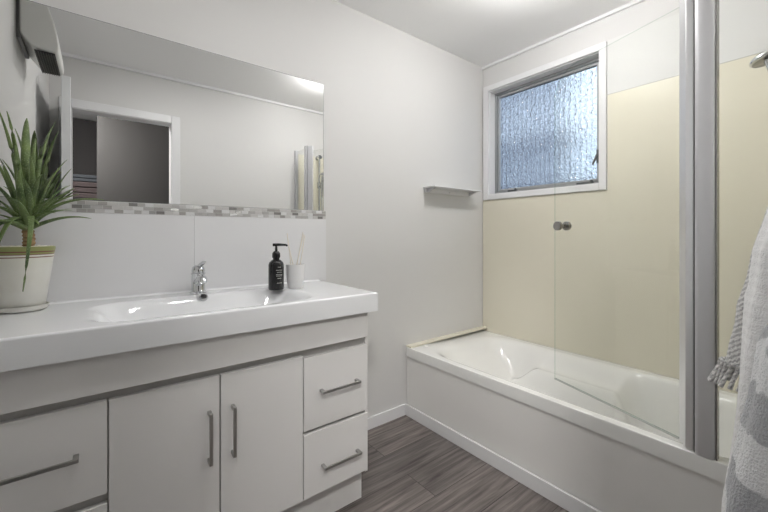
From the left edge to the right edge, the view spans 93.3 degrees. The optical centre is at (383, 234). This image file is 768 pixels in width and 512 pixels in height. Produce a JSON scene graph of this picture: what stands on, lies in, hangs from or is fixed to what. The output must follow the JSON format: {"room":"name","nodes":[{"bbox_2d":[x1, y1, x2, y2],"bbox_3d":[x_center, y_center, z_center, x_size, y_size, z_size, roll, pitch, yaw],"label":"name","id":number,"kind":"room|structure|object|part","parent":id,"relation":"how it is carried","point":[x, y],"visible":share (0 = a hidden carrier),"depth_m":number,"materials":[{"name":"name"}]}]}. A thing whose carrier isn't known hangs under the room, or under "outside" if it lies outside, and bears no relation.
{"room":"bathroom","nodes":[
{"label":"bathroom","id":0,"kind":"room"},
{"bbox_2d":[0,245,55,308],"bbox_3d":[-1.145,0.135,1.149,0.157,0.194,0.157,0,0,-38],"label":"pot","id":1,"kind":"object","parent":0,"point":[12,258],"depth_m":1.11,"materials":[{"name":"white ceramic"}]},
{"bbox_2d":[29,0,482,416],"bbox_3d":[-0.291,-0.068,2.013,2.779,2.400,0.100,0,0,-38],"label":"wall","id":2,"kind":"structure","parent":0,"point":[403,113],"depth_m":2.17,"materials":[{"name":"white paint"}]},
{"bbox_2d":[0,0,323,210],"bbox_3d":[-0.796,-0.457,1.550,1.208,0.669,0.006,0,0,-38],"label":"wall mirror","id":3,"kind":"object","parent":2,"relation":"attached to","point":[139,117],"visible":1,"depth_m":1.44,"materials":[{"name":"grey mirror"}]},
{"bbox_2d":[0,210,325,301],"bbox_3d":[-0.792,0.084,1.553,1.222,0.323,0.009,0,0,-38],"label":"backsplash","id":4,"kind":"structure","parent":2,"relation":"attached to","point":[105,254],"depth_m":1.47,"materials":[{"name":"white tile"}]},
{"bbox_2d":[0,197,325,218],"bbox_3d":[-0.791,-0.100,1.552,1.222,0.044,0.010,0,0,-38],"label":"mosaic border","id":5,"kind":"object","parent":2,"relation":"attached to","point":[82,206],"visible":0.89,"depth_m":1.50,"materials":[{"name":"white tile"}]},
{"bbox_2d":[368,404,404,429],"bbox_3d":[-0.111,1.098,2.083,0.614,0.068,0.012,0,0,-38],"label":"baseboard","id":6,"kind":"structure","parent":2,"relation":"attached to","point":[376,420],"depth_m":2.17,"materials":[{"name":"white wood"}]},
{"bbox_2d":[406,326,486,347],"bbox_3d":[0.458,0.704,2.507,0.778,0.012,0.045,0,0,-38],"label":"trim","id":7,"kind":"structure","parent":2,"relation":"attached to","point":[436,339],"depth_m":2.46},
{"bbox_2d":[423,185,481,196],"bbox_3d":[0.479,-0.291,2.483,0.485,0.036,0.107,0,0,-38],"label":"wall shelf","id":8,"kind":"object","parent":2,"relation":"attached to","point":[435,189],"visible":1,"depth_m":2.47,"materials":[{"name":"white"}]},
{"bbox_3d":[0.451,-0.287,2.519,0.471,0.028,0.015,0,0,-38],"label":"rail","id":9,"kind":"part","parent":8,"relation":"part of","materials":[{"name":"white"}]},
{"bbox_2d":[335,415,568,511],"bbox_3d":[0.713,1.172,-0.309,4.099,0.080,5.035,0,0,-38],"label":"floor","id":10,"kind":"structure","parent":0,"point":[412,467],"depth_m":1.66,"materials":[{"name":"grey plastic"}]},
{"bbox_2d":[0,312,367,511],"bbox_3d":[-0.653,0.725,1.331,1.160,0.814,0.502,0,0,-38],"label":"vanity cabinet","id":11,"kind":"object","parent":10,"relation":"on","point":[275,419],"visible":0.96,"depth_m":1.11,"materials":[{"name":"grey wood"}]},
{"bbox_3d":[-0.851,0.575,0.878,0.172,0.010,0.032,0,0,-38],"label":"handle","id":12,"kind":"part","parent":11,"relation":"part of","materials":[{"name":"silver metal"}]},
{"bbox_3d":[-0.866,0.574,0.898,0.288,0.250,0.018,0,0,-38],"label":"drawer","id":13,"kind":"part","parent":11,"relation":"part of","materials":[{"name":"white paint"}]},
{"bbox_3d":[-0.866,0.854,0.898,0.288,0.254,0.018,0,0,-38],"label":"drawer","id":14,"kind":"part","parent":11,"relation":"part of","materials":[{"name":"white paint"}]},
{"bbox_3d":[-0.640,0.715,1.075,0.281,0.532,0.018,0,0,-38],"label":"door","id":15,"kind":"part","parent":11,"relation":"part of","materials":[{"name":"white paint"}]},
{"bbox_3d":[-0.528,0.371,1.159,1.144,0.106,0.032,0,0,-38],"label":"rail","id":16,"kind":"part","parent":11,"relation":"part of","materials":[{"name":"white paint"}]},
{"bbox_2d":[0,279,377,371],"bbox_3d":[-0.646,0.291,1.338,1.182,0.111,0.506,0,0,-38],"label":"basin","id":17,"kind":"object","parent":11,"relation":"in","point":[69,330],"visible":0.95,"depth_m":1.15,"materials":[{"name":"white ceramic"}]},
{"bbox_2d":[0,111,102,313],"bbox_3d":[-1.081,-0.071,1.168,0.282,0.624,0.225,0,0,-38],"label":"aloe","id":18,"kind":"object","parent":17,"relation":"on","point":[25,269],"visible":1,"depth_m":1.12,"materials":[{"name":"green plant"}]},
{"bbox_3d":[-1.127,0.005,1.150,0.035,0.084,0.033,0,0,-38],"label":"stem","id":19,"kind":"part","parent":18,"relation":"part of","materials":[{"name":"plant"}]},
{"bbox_2d":[190,261,206,293],"bbox_3d":[-0.738,0.174,1.456,0.062,0.135,0.139,0,0,-38],"label":"mixer","id":20,"kind":"object","parent":17,"relation":"on","point":[198,278],"visible":0.99,"depth_m":1.46,"materials":[{"name":"silver metal"}]},
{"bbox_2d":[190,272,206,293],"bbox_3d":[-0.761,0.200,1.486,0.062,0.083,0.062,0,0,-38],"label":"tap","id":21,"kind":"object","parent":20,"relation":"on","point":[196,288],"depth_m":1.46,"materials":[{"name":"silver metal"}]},
{"bbox_3d":[-0.746,0.132,1.466,0.050,0.051,0.101,0,0,-38],"label":"lever","id":22,"kind":"part","parent":20,"relation":"part of","materials":[{"name":"silver metal"}]},
{"bbox_3d":[-0.728,0.186,1.443,0.036,0.054,0.106,0,0,-38],"label":"spout","id":23,"kind":"part","parent":20,"relation":"part of","materials":[{"name":"silver metal"}]},
{"bbox_2d":[268,243,287,290],"bbox_3d":[-0.465,0.141,1.585,0.077,0.202,0.065,0,0,-38],"label":"pump bottle","id":24,"kind":"object","parent":17,"relation":"on","point":[276,266],"visible":1,"depth_m":1.56,"materials":[{"name":"black plastic"}]},
{"bbox_2d":[285,263,304,288],"bbox_3d":[-0.399,0.189,1.630,0.086,0.106,0.086,0,0,-38],"label":"diffuser glass","id":25,"kind":"object","parent":17,"relation":"on","point":[294,273],"visible":0.98,"depth_m":1.60,"materials":[{"name":"white"}]},
{"bbox_2d":[297,233,302,264],"bbox_3d":[-0.388,0.110,1.640,0.004,0.238,0.060,0,0,37],"label":"stick","id":26,"kind":"object","parent":25,"relation":"in","point":[302,233],"visible":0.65,"depth_m":1.65,"materials":[{"name":"white wood"}]},
{"bbox_2d":[300,235,304,264],"bbox_3d":[-0.371,0.117,1.618,0.037,0.223,0.004,0,0,-13],"label":"stick","id":27,"kind":"object","parent":25,"relation":"in","point":[304,235],"visible":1,"depth_m":1.62,"materials":[{"name":"white wood"}]},
{"bbox_3d":[-0.538,0.632,1.123,0.010,0.160,0.032,0,0,-38],"label":"handle","id":28,"kind":"part","parent":11,"relation":"part of","materials":[{"name":"silver metal"}]},
{"bbox_3d":[-0.483,0.632,1.166,0.010,0.160,0.032,0,0,-38],"label":"handle","id":29,"kind":"part","parent":11,"relation":"part of","materials":[{"name":"silver metal"}]},
{"bbox_3d":[-0.414,0.715,1.251,0.283,0.532,0.018,0,0,-38],"label":"door","id":30,"kind":"part","parent":11,"relation":"part of","materials":[{"name":"white paint"}]},
{"bbox_3d":[-0.189,0.594,1.427,0.281,0.272,0.018,0,0,-38],"label":"drawer","id":31,"kind":"part","parent":11,"relation":"part of","materials":[{"name":"white paint"}]},
{"bbox_3d":[-0.186,0.862,1.429,0.287,0.238,0.018,0,0,-38],"label":"drawer","id":32,"kind":"part","parent":11,"relation":"part of","materials":[{"name":"white paint"}]},
{"bbox_3d":[-0.168,0.592,1.412,0.170,0.010,0.032,0,0,-38],"label":"handle","id":33,"kind":"part","parent":11,"relation":"part of","materials":[{"name":"silver metal"}]},
{"bbox_3d":[-0.163,0.879,1.416,0.168,0.010,0.032,0,0,-38],"label":"handle","id":34,"kind":"part","parent":11,"relation":"part of","materials":[{"name":"silver metal"}]},
{"bbox_3d":[-0.215,0.656,1.702,0.014,0.676,0.457,0,0,-38],"label":"panel","id":35,"kind":"part","parent":11,"relation":"part of","materials":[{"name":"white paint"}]},
{"bbox_2d":[406,330,737,511],"bbox_3d":[0.962,0.918,1.862,0.779,0.427,1.680,0,0,-38],"label":"bathtub","id":36,"kind":"object","parent":10,"relation":"on","point":[502,393],"visible":0.91,"depth_m":1.72,"materials":[{"name":"white ceramic"}]},
{"bbox_2d":[553,0,718,460],"bbox_3d":[0.983,-0.058,1.349,0.102,1.536,0.871,0,0,-23],"label":"screen","id":37,"kind":"object","parent":36,"relation":"on","point":[698,19],"visible":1,"depth_m":1.17,"materials":[{"name":"clear glass"}]},
{"bbox_3d":[0.825,-0.038,1.707,0.031,0.042,0.042,0,0,-20],"label":"knob","id":38,"kind":"part","parent":37,"relation":"part of","materials":[{"name":"silver metal"}]},
{"bbox_3d":[0.860,-0.038,1.719,0.031,0.042,0.042,0,0,-20],"label":"knob","id":39,"kind":"part","parent":37,"relation":"part of","materials":[{"name":"silver metal"}]},
{"bbox_3d":[1.033,-0.058,1.164,0.039,1.536,0.051,0,0,-38],"label":"post","id":40,"kind":"part","parent":37,"relation":"part of","materials":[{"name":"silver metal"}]},
{"bbox_2d":[335,0,633,66],"bbox_3d":[0.713,-1.308,-0.309,4.099,0.080,5.035,0,0,-38],"label":"ceiling","id":41,"kind":"structure","parent":0,"point":[482,33],"depth_m":2.13,"materials":[{"name":"white paint"}]},
{"bbox_2d":[405,403,601,511],"bbox_3d":[0.652,1.098,1.617,0.012,0.068,1.687,0,0,-38],"label":"baseboard","id":42,"kind":"structure","parent":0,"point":[558,496],"depth_m":1.71,"materials":[{"name":"white wood"}]},
{"bbox_2d":[482,0,767,393],"bbox_3d":[1.316,-0.068,2.136,0.136,2.400,1.687,0,0,-38],"label":"wall window","id":43,"kind":"structure","parent":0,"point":[647,12],"depth_m":1.98,"materials":[{"name":"white paint"}]},
{"bbox_2d":[483,41,606,199],"bbox_3d":[1.056,-0.682,2.447,0.112,0.852,0.846,0,0,-38],"label":"window","id":44,"kind":"structure","parent":43,"relation":"attached to","point":[545,133],"depth_m":2.42,"materials":[{"name":"white"}]},
{"bbox_3d":[1.091,-0.681,2.473,0.025,0.725,0.715,0,0,-38],"label":"sash","id":45,"kind":"part","parent":44,"relation":"part of","materials":[{"name":"glass"}]},
{"bbox_3d":[1.091,-0.681,2.473,0.005,0.691,0.681,0,0,-38],"label":"pane","id":46,"kind":"part","parent":44,"relation":"part of","materials":[{"name":"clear glass"}]},
{"bbox_2d":[707,207,767,391],"bbox_3d":[0.942,0.120,0.906,0.107,0.550,0.203,0,0,-38],"label":"hanging towel","id":47,"kind":"object","parent":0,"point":[726,368],"visible":0.41,"depth_m":0.92,"materials":[{"name":"grey fabric"}]},
{"bbox_3d":[0.345,-0.068,0.242,3.999,2.400,0.100,0,0,-38],"label":"wall door","id":48,"kind":"structure","parent":0,"visible":0},
{"bbox_3d":[0.774,-0.162,0.666,0.404,0.023,0.038,0,0,-38],"label":"towel rail","id":49,"kind":"object","parent":48,"relation":"attached to","visible":0},
{"bbox_2d":[721,209,767,511],"bbox_3d":[0.836,0.282,0.795,0.157,0.870,0.157,0,0,-38],"label":"hanging towel","id":50,"kind":"object","parent":49,"relation":"hanging from","point":[755,311],"visible":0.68,"depth_m":0.79,"materials":[{"name":"white fabric"}]},
{"bbox_2d":[725,324,767,511],"bbox_3d":[0.689,0.292,0.658,0.151,0.890,0.124,0,0,-38],"label":"hanging towel","id":51,"kind":"object","parent":49,"relation":"hanging from","point":[746,485],"visible":1,"depth_m":0.64,"materials":[{"name":"grey fabric"}]},
{"bbox_3d":[1.493,-0.026,1.207,0.750,1.545,0.006,0,0,-38],"label":"trim","id":52,"kind":"structure","parent":0,"visible":0},
{"bbox_3d":[1.338,-0.468,1.154,0.044,0.680,0.100,0,0,-38],"label":"shower rail","id":53,"kind":"object","parent":52,"relation":"attached to","visible":0},
{"bbox_2d":[749,49,767,70],"bbox_3d":[1.344,-0.174,1.255,0.199,0.902,0.104,0,0,-38],"label":"shower","id":54,"kind":"object","parent":53,"relation":"attached to","point":[761,60],"visible":1,"depth_m":1.22,"materials":[{"name":"silver metal"}]},
{"bbox_3d":[1.296,-0.477,1.208,0.028,0.219,0.043,0,0,-38],"label":"shower handle","id":55,"kind":"part","parent":54,"relation":"part of","materials":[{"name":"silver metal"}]}
]}

